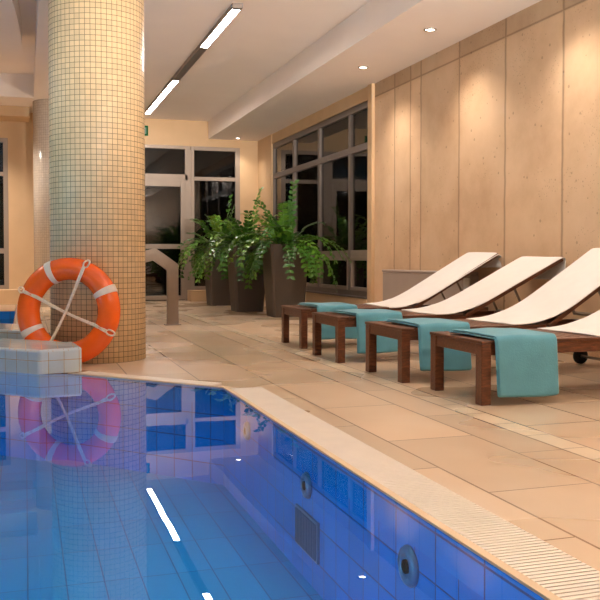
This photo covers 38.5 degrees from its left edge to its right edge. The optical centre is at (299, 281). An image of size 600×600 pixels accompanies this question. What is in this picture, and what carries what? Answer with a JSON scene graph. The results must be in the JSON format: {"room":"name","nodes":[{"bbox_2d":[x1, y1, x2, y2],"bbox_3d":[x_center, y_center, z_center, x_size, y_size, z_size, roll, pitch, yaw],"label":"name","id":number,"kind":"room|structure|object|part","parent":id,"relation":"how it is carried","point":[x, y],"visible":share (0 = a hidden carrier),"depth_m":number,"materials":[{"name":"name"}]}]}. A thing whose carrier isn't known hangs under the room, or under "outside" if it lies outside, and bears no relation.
{"room":"indoor swimming pool","nodes":[
{"label":"indoor swimming pool","id":0,"kind":"room"},
{"bbox_2d":[0,0,21,54],"bbox_3d":[-2.777,-2.990,6.030,0.670,0.240,10.975,0,2,-9],"label":"ceiling","id":1,"kind":"structure","parent":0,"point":[10,18],"depth_m":10.16,"materials":[{"name":"white paint"}]},
{"bbox_2d":[0,105,29,121],"bbox_3d":[-7.596,-2.877,13.995,6.100,0.170,0.630,-1,2,-18],"label":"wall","id":2,"kind":"structure","parent":0,"point":[7,113],"depth_m":14.59,"materials":[{"name":"beige paint"}]},
{"bbox_2d":[0,73,33,112],"bbox_3d":[-7.453,-3.202,13.627,6.155,0.500,1.580,-1,2,-18],"label":"ceiling beam","id":3,"kind":"structure","parent":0,"point":[15,89],"depth_m":13.77,"materials":[{"name":"white paint"}]},
{"bbox_2d":[0,0,36,74],"bbox_3d":[-4.389,-3.119,4.044,6.155,0.130,18.540,-1,2,-18],"label":"ceiling","id":4,"kind":"structure","parent":0,"point":[9,63],"depth_m":12.07,"materials":[{"name":"white paint"}]},
{"bbox_2d":[0,113,257,288],"bbox_3d":[-5.632,-1.283,15.120,10.500,3.420,0.250,-1,2,-18],"label":"wall","id":5,"kind":"structure","parent":0,"point":[19,135],"depth_m":15.26,"materials":[{"name":"beige paint"}]},
{"bbox_2d":[0,138,8,288],"bbox_3d":[-6.159,-1.193,14.850,2.130,2.656,0.067,-1,2,-18],"label":"window","id":6,"kind":"structure","parent":5,"relation":"in","point":[5,250],"depth_m":15.13,"materials":[{"name":"grey metal"}]},
{"bbox_2d":[145,126,147,135],"bbox_3d":[-2.967,-2.781,15.775,0.360,0.184,0.045,-1,2,-18],"label":"exit sign","id":7,"kind":"object","parent":5,"relation":"attached to","point":[146,127],"visible":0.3,"depth_m":15.80,"materials":[{"name":"green plastic"}]},
{"bbox_2d":[145,144,191,300],"bbox_3d":[-3.019,-1.089,15.819,2.060,2.893,0.141,-1,2,-18],"label":"door","id":8,"kind":"structure","parent":5,"relation":"in","point":[183,181],"depth_m":16.08,"materials":[{"name":"grey metal"}]},
{"bbox_2d":[190,146,239,289],"bbox_3d":[-1.602,-1.202,16.309,0.940,2.693,0.065,-1,2,-18],"label":"window","id":9,"kind":"structure","parent":5,"relation":"in","point":[236,179],"depth_m":16.23,"materials":[{"name":"grey metal"}]},
{"bbox_2d":[33,0,370,120],"bbox_3d":[-0.196,-2.995,6.219,3.155,0.500,20.120,-1,2,-18],"label":"ceiling","id":10,"kind":"structure","parent":0,"point":[265,35],"depth_m":10.40,"materials":[{"name":"white paint"}]},
{"bbox_2d":[145,3,242,113],"bbox_3d":[-1.653,-2.877,11.874,0.104,0.052,6.730,-1,2,-18],"label":"linear light","id":11,"kind":"object","parent":10,"relation":"attached to","point":[234,9],"visible":0.91,"depth_m":10.52,"materials":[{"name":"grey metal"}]},
{"bbox_2d":[145,99,161,113],"bbox_3d":[-2.453,-2.939,14.373,0.084,0.028,1.436,-1,2,-18],"label":"diffuser","id":12,"kind":"object","parent":11,"relation":"attached to","point":[155,102],"depth_m":14.33,"materials":[{"name":"white plastic"}]},
{"bbox_2d":[158,81,177,98],"bbox_3d":[-2.005,-2.900,12.973,0.084,0.028,1.456,-1,2,-18],"label":"diffuser","id":13,"kind":"object","parent":11,"relation":"attached to","point":[170,85],"depth_m":12.88,"materials":[{"name":"white plastic"}]},
{"bbox_2d":[201,9,238,47],"bbox_3d":[-0.904,-2.804,9.532,0.084,0.028,1.646,-1,2,-18],"label":"diffuser","id":14,"kind":"object","parent":11,"relation":"attached to","point":[230,14],"depth_m":9.42,"materials":[{"name":"white plastic"}]},
{"bbox_2d":[16,300,599,570],"bbox_3d":[-2.465,0.674,5.595,10.700,0.060,20.120,-1,2,-18],"label":"floor","id":15,"kind":"structure","parent":0,"point":[533,463],"depth_m":4.57,"materials":[{"name":"tile"}]},
{"bbox_2d":[0,305,17,323],"bbox_3d":[-5.098,0.474,8.982,4.550,0.150,5.015,-1,2,-18],"label":"tub","id":16,"kind":"object","parent":15,"relation":"on","point":[8,313],"visible":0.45,"depth_m":10.61,"materials":[{"name":"blue tile"}]},
{"bbox_2d":[0,323,22,338],"bbox_3d":[-3.163,0.473,7.493,2.926,0.235,0.495,1,2,27],"label":"tiled step","id":17,"kind":"structure","parent":15,"relation":"on","point":[11,331],"depth_m":6.79,"materials":[{"name":"white tile"}]},
{"bbox_2d":[0,338,81,373],"bbox_3d":[-2.736,0.510,6.508,2.699,0.185,0.385,1,2,27],"label":"wall block","id":18,"kind":"object","parent":15,"relation":"on","point":[16,355],"visible":1,"depth_m":5.89,"materials":[{"name":"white tile"}]},
{"bbox_2d":[33,99,49,306],"bbox_3d":[-4.043,-1.285,14.320,0.752,3.370,0.752,-1,2,-18],"label":"tiled column","id":19,"kind":"structure","parent":15,"relation":"on","point":[41,106],"depth_m":13.98,"materials":[{"name":"grey tile"}]},
{"bbox_2d":[17,258,120,362],"bbox_3d":[-1.726,0.219,6.412,0.800,0.802,0.210,0,2,7],"label":"lifebuoy","id":20,"kind":"object","parent":15,"relation":"on","point":[105,293],"visible":0.77,"depth_m":6.35,"materials":[{"name":"orange plastic"}]},
{"bbox_2d":[48,0,145,363],"bbox_3d":[-1.607,-1.076,6.824,0.738,3.370,0.738,-1,2,-18],"label":"tiled column","id":21,"kind":"structure","parent":15,"relation":"on","point":[96,47],"depth_m":6.51,"materials":[{"name":"beige tile"}]},
{"bbox_2d":[145,248,180,324],"bbox_3d":[-1.836,0.058,10.164,0.850,0.918,0.120,-1,2,-18],"label":"handrail","id":22,"kind":"object","parent":15,"relation":"on","point":[171,267],"visible":0.52,"depth_m":10.23,"materials":[{"name":"metal"}]},
{"bbox_2d":[177,195,262,305],"bbox_3d":[-1.296,-0.550,14.621,1.602,1.884,1.538,0,2,-13],"label":"potted plant","id":23,"kind":"object","parent":15,"relation":"on","point":[217,287],"visible":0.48,"depth_m":14.43,"materials":[{"name":"green plant"}]},
{"bbox_3d":[-1.354,-0.099,14.646,0.500,0.980,0.500,-1,2,-18],"label":"pot","id":24,"kind":"part","parent":23,"relation":"part of","materials":[{"name":"brown ceramic"}]},
{"bbox_2d":[188,187,302,311],"bbox_3d":[-0.817,-0.500,13.011,1.695,1.874,1.429,-1,2,-26],"label":"potted plant","id":25,"kind":"object","parent":15,"relation":"on","point":[242,299],"visible":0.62,"depth_m":12.77,"materials":[{"name":"green plant"}]},
{"bbox_3d":[-0.799,-0.052,12.976,0.520,0.980,0.520,-1,2,-18],"label":"pot","id":26,"kind":"part","parent":25,"relation":"part of","materials":[{"name":"brown ceramic"}]},
{"bbox_2d":[0,375,544,599],"bbox_3d":[-2.796,1.042,1.273,6.830,0.586,11.472,-1,2,-18],"label":"basin","id":27,"kind":"object","parent":15,"relation":"in","point":[176,503],"visible":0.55,"depth_m":4.10,"materials":[{"name":"blue tile"}]},
{"bbox_2d":[0,371,250,414],"bbox_3d":[-2.797,0.749,1.265,6.830,0.001,11.472,-1,2,-18],"label":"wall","id":28,"kind":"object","parent":27,"relation":"in","point":[20,393],"visible":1,"depth_m":4.91,"materials":[{"name":"tile"}]},
{"bbox_2d":[243,422,250,439],"bbox_3d":[-0.288,0.797,4.598,0.022,0.100,0.100,-1,2,-18],"label":"jet","id":29,"kind":"object","parent":27,"relation":"attached to","point":[246,427],"visible":1,"depth_m":4.57,"materials":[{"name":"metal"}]},
{"bbox_2d":[300,472,311,498],"bbox_3d":[0.022,0.859,3.629,0.022,0.112,0.112,-1,2,-18],"label":"jet","id":30,"kind":"object","parent":27,"relation":"attached to","point":[305,483],"visible":1,"depth_m":3.60,"materials":[{"name":"blue metal"}]},
{"bbox_2d":[295,503,319,564],"bbox_3d":[0.026,1.059,3.630,0.018,0.170,0.300,-1,2,-18],"label":"grille","id":31,"kind":"object","parent":27,"relation":"attached to","point":[307,529],"visible":1,"depth_m":3.58,"materials":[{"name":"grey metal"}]},
{"bbox_2d":[68,372,562,599],"bbox_3d":[0.684,0.797,1.494,0.801,0.124,9.757,-1,2,-23],"label":"pool coping","id":32,"kind":"object","parent":27,"relation":"on","point":[513,573],"visible":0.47,"depth_m":2.71},
{"bbox_2d":[398,545,418,587],"bbox_3d":[0.331,0.881,2.665,0.022,0.128,0.128,-1,2,-18],"label":"jet","id":33,"kind":"object","parent":27,"relation":"attached to","point":[408,567],"visible":1,"depth_m":2.64,"materials":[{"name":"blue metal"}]},
{"bbox_2d":[217,180,350,316],"bbox_3d":[-0.214,-0.475,11.775,1.813,1.892,1.337,-1,2,-18],"label":"potted plant","id":34,"kind":"object","parent":15,"relation":"on","point":[285,265],"visible":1,"depth_m":11.59,"materials":[{"name":"green plant"}]},
{"bbox_3d":[-0.206,-0.025,11.812,0.530,0.990,0.530,-1,2,-18],"label":"pot","id":35,"kind":"part","parent":34,"relation":"part of","materials":[{"name":"brown ceramic"}]},
{"bbox_2d":[281,253,498,348],"bbox_3d":[0.855,0.150,8.155,1.975,0.845,0.630,-1,2,-18],"label":"sun lounger","id":36,"kind":"object","parent":15,"relation":"on","point":[303,312],"visible":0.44,"depth_m":7.92,"materials":[{"name":"wood"}]},
{"bbox_3d":[-0.138,0.406,8.133,0.058,0.334,0.070,-1,2,-18],"label":"leg","id":37,"kind":"part","parent":36,"relation":"part of","materials":[{"name":"brown wood"}]},
{"bbox_3d":[-0.060,0.278,7.866,0.034,0.062,0.480,-1,2,-18],"label":"rail","id":38,"kind":"part","parent":36,"relation":"part of","materials":[{"name":"brown wood"}]},
{"bbox_3d":[0.029,0.421,7.609,0.058,0.334,0.070,-1,2,-18],"label":"leg","id":39,"kind":"part","parent":36,"relation":"part of","materials":[{"name":"brown wood"}]},
{"bbox_2d":[298,302,357,339],"bbox_3d":[0.249,0.348,7.858,0.410,0.312,0.534,-1,2,-18],"label":"bath towel","id":40,"kind":"object","parent":36,"relation":"on","point":[328,332],"visible":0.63,"depth_m":7.64,"materials":[{"name":"teal fabric"}]},
{"bbox_3d":[0.919,0.277,7.876,1.802,0.062,0.032,-1,2,-18],"label":"rail","id":41,"kind":"part","parent":36,"relation":"part of","materials":[{"name":"brown wood"}]},
{"bbox_2d":[363,252,500,307],"bbox_3d":[1.266,-0.032,8.282,1.177,0.514,0.643,-1,2,-18],"label":"sling","id":42,"kind":"object","parent":36,"relation":"on","point":[446,276],"visible":0.97,"depth_m":8.21,"materials":[{"name":"white fabric"}]},
{"bbox_3d":[1.372,-0.018,8.315,1.008,0.030,0.620,-31,10,-15],"label":"backrest","id":43,"kind":"part","parent":36,"relation":"part of","materials":[{"name":"white fabric"}]},
{"bbox_2d":[382,269,478,304],"bbox_3d":[1.392,0.202,9.586,0.110,0.660,2.195,-1,2,-18],"label":"wall panel","id":44,"kind":"object","parent":15,"relation":"on","point":[395,282],"visible":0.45,"depth_m":9.83,"materials":[{"name":"white plastic"}]},
{"bbox_3d":[1.663,0.250,8.584,0.014,0.580,0.120,-1,2,-18],"label":"plate","id":45,"kind":"part","parent":44,"relation":"part of","materials":[{"name":"beige wood"}]},
{"bbox_2d":[312,258,563,362],"bbox_3d":[1.141,0.201,7.124,1.992,0.801,0.630,-1,2,-18],"label":"sun lounger","id":46,"kind":"object","parent":15,"relation":"on","point":[340,321],"visible":0.44,"depth_m":6.88,"materials":[{"name":"wood"}]},
{"bbox_3d":[0.140,0.435,7.099,0.058,0.334,0.070,-1,2,-18],"label":"leg","id":47,"kind":"part","parent":46,"relation":"part of","materials":[{"name":"brown wood"}]},
{"bbox_3d":[0.218,0.306,6.832,0.034,0.062,0.480,-1,2,-18],"label":"rail","id":48,"kind":"part","parent":46,"relation":"part of","materials":[{"name":"brown wood"}]},
{"bbox_3d":[0.307,0.450,6.575,0.058,0.334,0.070,-1,2,-18],"label":"leg","id":49,"kind":"part","parent":46,"relation":"part of","materials":[{"name":"brown wood"}]},
{"bbox_2d":[332,309,402,353],"bbox_3d":[0.529,0.380,6.825,0.414,0.318,0.540,-1,2,-18],"label":"bath towel","id":50,"kind":"object","parent":46,"relation":"on","point":[384,344],"visible":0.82,"depth_m":6.59,"materials":[{"name":"teal fabric"}]},
{"bbox_3d":[1.197,0.306,6.842,1.802,0.062,0.032,-1,2,-18],"label":"rail","id":51,"kind":"part","parent":46,"relation":"part of","materials":[{"name":"brown wood"}]},
{"bbox_3d":[1.022,0.291,7.391,1.802,0.062,0.032,-1,2,-18],"label":"rail","id":52,"kind":"part","parent":46,"relation":"part of","materials":[{"name":"brown wood"}]},
{"bbox_2d":[402,256,565,314],"bbox_3d":[1.531,0.017,7.244,1.209,0.466,0.642,-1,2,-18],"label":"sling","id":53,"kind":"object","parent":46,"relation":"on","point":[520,269],"visible":0.95,"depth_m":7.21,"materials":[{"name":"white fabric"}]},
{"bbox_3d":[1.658,0.033,7.285,1.003,0.030,0.620,-28,10,-15],"label":"backrest","id":54,"kind":"part","parent":46,"relation":"part of","materials":[{"name":"white fabric"}]},
{"bbox_2d":[365,286,599,382],"bbox_3d":[1.459,0.198,6.060,1.904,0.865,0.630,-1,2,-18],"label":"sun lounger","id":55,"kind":"object","parent":15,"relation":"on","point":[403,333],"visible":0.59,"depth_m":5.83,"materials":[{"name":"wood"}]},
{"bbox_3d":[0.500,0.464,6.049,0.058,0.334,0.070,-1,2,-18],"label":"leg","id":56,"kind":"part","parent":55,"relation":"part of","materials":[{"name":"brown wood"}]},
{"bbox_3d":[0.578,0.336,5.782,0.034,0.062,0.480,-1,2,-18],"label":"rail","id":57,"kind":"part","parent":55,"relation":"part of","materials":[{"name":"brown wood"}]},
{"bbox_3d":[0.667,0.479,5.526,0.058,0.334,0.070,-1,2,-18],"label":"leg","id":58,"kind":"part","parent":55,"relation":"part of","materials":[{"name":"brown wood"}]},
{"bbox_2d":[385,318,471,370],"bbox_3d":[0.849,0.410,5.762,0.399,0.318,0.541,-1,2,-18],"label":"bath towel","id":59,"kind":"object","parent":55,"relation":"on","point":[454,360],"visible":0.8,"depth_m":5.53,"materials":[{"name":"teal fabric"}]},
{"bbox_3d":[1.557,0.335,5.793,1.802,0.062,0.032,-1,2,-18],"label":"rail","id":60,"kind":"part","parent":55,"relation":"part of","materials":[{"name":"brown wood"}]},
{"bbox_2d":[466,248,599,324],"bbox_3d":[1.843,0.015,6.177,1.129,0.528,0.642,-1,2,-18],"label":"sling","id":61,"kind":"object","parent":55,"relation":"on","point":[581,278],"visible":1,"depth_m":6.17,"materials":[{"name":"white fabric"}]},
{"bbox_3d":[1.382,0.320,6.341,1.802,0.062,0.032,-1,2,-18],"label":"rail","id":62,"kind":"part","parent":55,"relation":"part of","materials":[{"name":"brown wood"}]},
{"bbox_3d":[1.976,0.030,6.220,0.955,0.030,0.620,-34,11,-14],"label":"backrest","id":63,"kind":"part","parent":55,"relation":"part of","materials":[{"name":"white fabric"}]},
{"bbox_2d":[430,329,599,405],"bbox_3d":[1.788,0.219,5.221,1.900,0.871,0.630,-1,2,-18],"label":"sun lounger","id":64,"kind":"object","parent":15,"relation":"on","point":[483,348],"visible":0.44,"depth_m":4.84,"materials":[{"name":"brown wood"}]},
{"bbox_3d":[0.831,0.488,5.211,0.058,0.334,0.070,-1,2,-18],"label":"leg","id":65,"kind":"part","parent":64,"relation":"part of","materials":[{"name":"brown wood"}]},
{"bbox_3d":[0.909,0.359,4.943,0.034,0.062,0.480,-1,2,-18],"label":"rail","id":66,"kind":"part","parent":64,"relation":"part of","materials":[{"name":"brown wood"}]},
{"bbox_3d":[0.999,0.502,4.687,0.058,0.334,0.070,-1,2,-18],"label":"leg","id":67,"kind":"part","parent":64,"relation":"part of","materials":[{"name":"brown wood"}]},
{"bbox_2d":[449,328,558,396],"bbox_3d":[1.155,0.449,4.916,0.415,0.348,0.543,-1,2,-18],"label":"bath towel","id":68,"kind":"object","parent":64,"relation":"on","point":[526,360],"visible":1,"depth_m":4.68,"materials":[{"name":"teal fabric"}]},
{"bbox_3d":[1.889,0.359,4.954,1.802,0.062,0.032,-1,2,-18],"label":"rail","id":69,"kind":"part","parent":64,"relation":"part of","materials":[{"name":"brown wood"}]},
{"bbox_2d":[537,310,599,336],"bbox_3d":[2.153,0.036,5.332,1.166,0.536,0.642,-1,2,-18],"label":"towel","id":70,"kind":"object","parent":64,"relation":"on","point":[589,325],"visible":1,"depth_m":5.36,"materials":[{"name":"white fabric"}]},
{"bbox_3d":[0.435,0.837,1.381,1.074,0.090,9.720,-1,2,-18],"label":"channel","id":71,"kind":"object","parent":15,"relation":"in","visible":0},
{"bbox_2d":[80,371,220,385],"bbox_3d":[-1.002,0.643,5.591,1.112,0.042,0.120,1,2,30],"label":"overflow grating","id":72,"kind":"object","parent":71,"relation":"on","point":[86,372],"visible":0.44,"depth_m":5.56,"materials":[{"name":"beige plastic"}]},
{"bbox_2d":[230,387,599,599],"bbox_3d":[1.000,0.771,1.021,0.193,0.042,8.694,-1,2,-18],"label":"overflow grating","id":73,"kind":"object","parent":71,"relation":"on","point":[558,572],"visible":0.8,"depth_m":2.64,"materials":[{"name":"beige plastic"}]},
{"bbox_2d":[258,83,374,302],"bbox_3d":[0.156,-1.235,13.937,0.295,3.390,5.930,-1,2,-18],"label":"wall","id":74,"kind":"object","parent":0,"point":[265,145],"visible":0.17,"depth_m":12.08,"materials":[{"name":"beige paint"}]},
{"bbox_2d":[273,101,367,296],"bbox_3d":[0.237,-1.150,13.422,0.066,2.580,4.625,-1,2,-18],"label":"window","id":75,"kind":"structure","parent":74,"relation":"attached to","point":[328,158],"depth_m":12.66,"materials":[{"name":"grey metal"}]},
{"bbox_3d":[-0.265,-2.167,14.992,0.004,0.455,1.155,-1,2,-18],"label":"pane","id":76,"kind":"part","parent":75,"relation":"part of","materials":[{"name":"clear glass"}]},
{"bbox_3d":[-0.265,-1.187,15.019,0.004,1.325,1.155,-1,2,-18],"label":"pane","id":77,"kind":"part","parent":75,"relation":"part of","materials":[{"name":"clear glass"}]},
{"bbox_3d":[0.122,-2.133,13.780,0.004,0.455,1.210,-1,2,-18],"label":"pane","id":78,"kind":"part","parent":75,"relation":"part of","materials":[{"name":"clear glass"}]},
{"bbox_3d":[0.122,-1.153,13.808,0.004,1.325,1.210,-1,2,-18],"label":"pane","id":79,"kind":"part","parent":75,"relation":"part of","materials":[{"name":"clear glass"}]},
{"bbox_3d":[0.122,-0.171,13.835,0.004,0.360,1.210,-1,2,-18],"label":"pane","id":80,"kind":"part","parent":75,"relation":"part of","materials":[{"name":"clear glass"}]},
{"bbox_3d":[0.110,-0.171,13.831,0.056,0.460,1.210,-1,2,-18],"label":"vent sash","id":81,"kind":"part","parent":75,"relation":"part of","materials":[{"name":"grey metal"}]},
{"bbox_3d":[0.507,-0.137,12.589,0.056,0.460,1.220,-1,2,-18],"label":"vent sash","id":82,"kind":"part","parent":75,"relation":"part of","materials":[{"name":"grey metal"}]},
{"bbox_3d":[0.513,-0.411,12.583,0.063,0.090,1.220,-1,2,-18],"label":"rail","id":83,"kind":"part","parent":75,"relation":"part of","materials":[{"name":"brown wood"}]},
{"bbox_3d":[0.520,-2.098,12.538,0.004,0.455,1.220,-1,2,-18],"label":"pane","id":84,"kind":"part","parent":75,"relation":"part of","materials":[{"name":"clear glass"}]},
{"bbox_3d":[0.520,-1.119,12.565,0.004,1.325,1.220,-1,2,-18],"label":"pane","id":85,"kind":"part","parent":75,"relation":"part of","materials":[{"name":"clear glass"}]},
{"bbox_3d":[0.520,-0.137,12.593,0.004,0.360,1.220,-1,2,-18],"label":"pane","id":86,"kind":"part","parent":75,"relation":"part of","materials":[{"name":"clear glass"}]},
{"bbox_3d":[0.821,-0.109,11.608,0.056,0.460,0.660,-1,2,-18],"label":"vent sash","id":87,"kind":"part","parent":75,"relation":"part of","materials":[{"name":"grey metal"}]},
{"bbox_3d":[0.827,-0.384,11.602,0.063,0.090,0.660,-1,2,-18],"label":"rail","id":88,"kind":"part","parent":75,"relation":"part of","materials":[{"name":"grey metal"}]},
{"bbox_3d":[0.833,-1.091,11.585,0.004,1.325,0.660,-1,2,-18],"label":"pane","id":89,"kind":"part","parent":75,"relation":"part of","materials":[{"name":"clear glass"}]},
{"bbox_3d":[0.833,-2.071,11.557,0.004,0.455,0.660,-1,2,-18],"label":"pane","id":90,"kind":"part","parent":75,"relation":"part of","materials":[{"name":"clear glass"}]},
{"bbox_3d":[0.833,-0.109,11.612,0.004,0.360,0.660,-1,2,-18],"label":"pane","id":91,"kind":"part","parent":75,"relation":"part of","materials":[{"name":"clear glass"}]},
{"bbox_2d":[305,292,366,303],"bbox_3d":[0.307,0.318,13.485,0.310,0.312,4.625,-1,2,-18],"label":"baseboard","id":92,"kind":"structure","parent":74,"relation":"attached to","point":[309,297],"depth_m":12.58,"materials":[{"name":"beige paint"}]},
{"bbox_2d":[306,290,366,298],"bbox_3d":[0.228,0.151,13.455,0.175,0.023,4.625,-1,2,-18],"label":"trim","id":93,"kind":"structure","parent":74,"relation":"attached to","point":[318,292],"depth_m":12.21,"materials":[{"name":"grey metal"}]},
{"bbox_2d":[208,0,540,140],"bbox_3d":[1.902,-2.849,6.894,1.250,0.830,20.120,-1,2,-18],"label":"ceiling","id":94,"kind":"structure","parent":0,"point":[388,37],"depth_m":9.76,"materials":[{"name":"white paint"}]},
{"bbox_2d":[424,28,436,31],"bbox_3d":[1.274,-2.470,8.426,0.128,0.011,0.128,-1,2,-18],"label":"recessed light","id":95,"kind":"object","parent":94,"relation":"in","point":[425,29],"visible":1,"depth_m":8.42,"materials":[{"name":"silver metal"}]},
{"bbox_2d":[374,0,599,357],"bbox_3d":[3.257,-0.966,4.318,0.250,3.390,14.290,-1,2,-18],"label":"wall","id":96,"kind":"structure","parent":0,"point":[489,141],"depth_m":8.17,"materials":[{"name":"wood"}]},
{"label":"outside","id":97,"kind":"structure","parent":0,"visible":0},
{"bbox_2d":[145,294,180,300],"bbox_3d":[-4.873,0.724,15.266,40.000,0.100,48.000,-1,2,-18],"label":"ground","id":98,"kind":"structure","parent":97,"point":[156,294],"depth_m":25.24,"materials":[{"name":"beige tile"}]},
{"bbox_2d":[0,143,234,294],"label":"glass door","id":99,"kind":"structure","parent":98,"relation":"on","point":[211,198],"depth_m":26.02,"materials":[{"name":"clear glass"}]},
{"bbox_2d":[0,289,21,304],"bbox_3d":[-7.595,0.304,14.179,6.160,0.300,0.470,-1,2,-18],"label":"trim","id":100,"kind":"structure","parent":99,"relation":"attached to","point":[7,296],"depth_m":14.77,"materials":[{"name":"beige paint"}]},
{"bbox_2d":[187,290,206,301],"bbox_3d":[-1.409,0.274,16.173,1.360,0.250,0.440,-1,2,-18],"label":"baseboard","id":101,"kind":"structure","parent":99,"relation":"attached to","point":[192,295],"depth_m":15.81,"materials":[{"name":"beige paint"}]}
]}

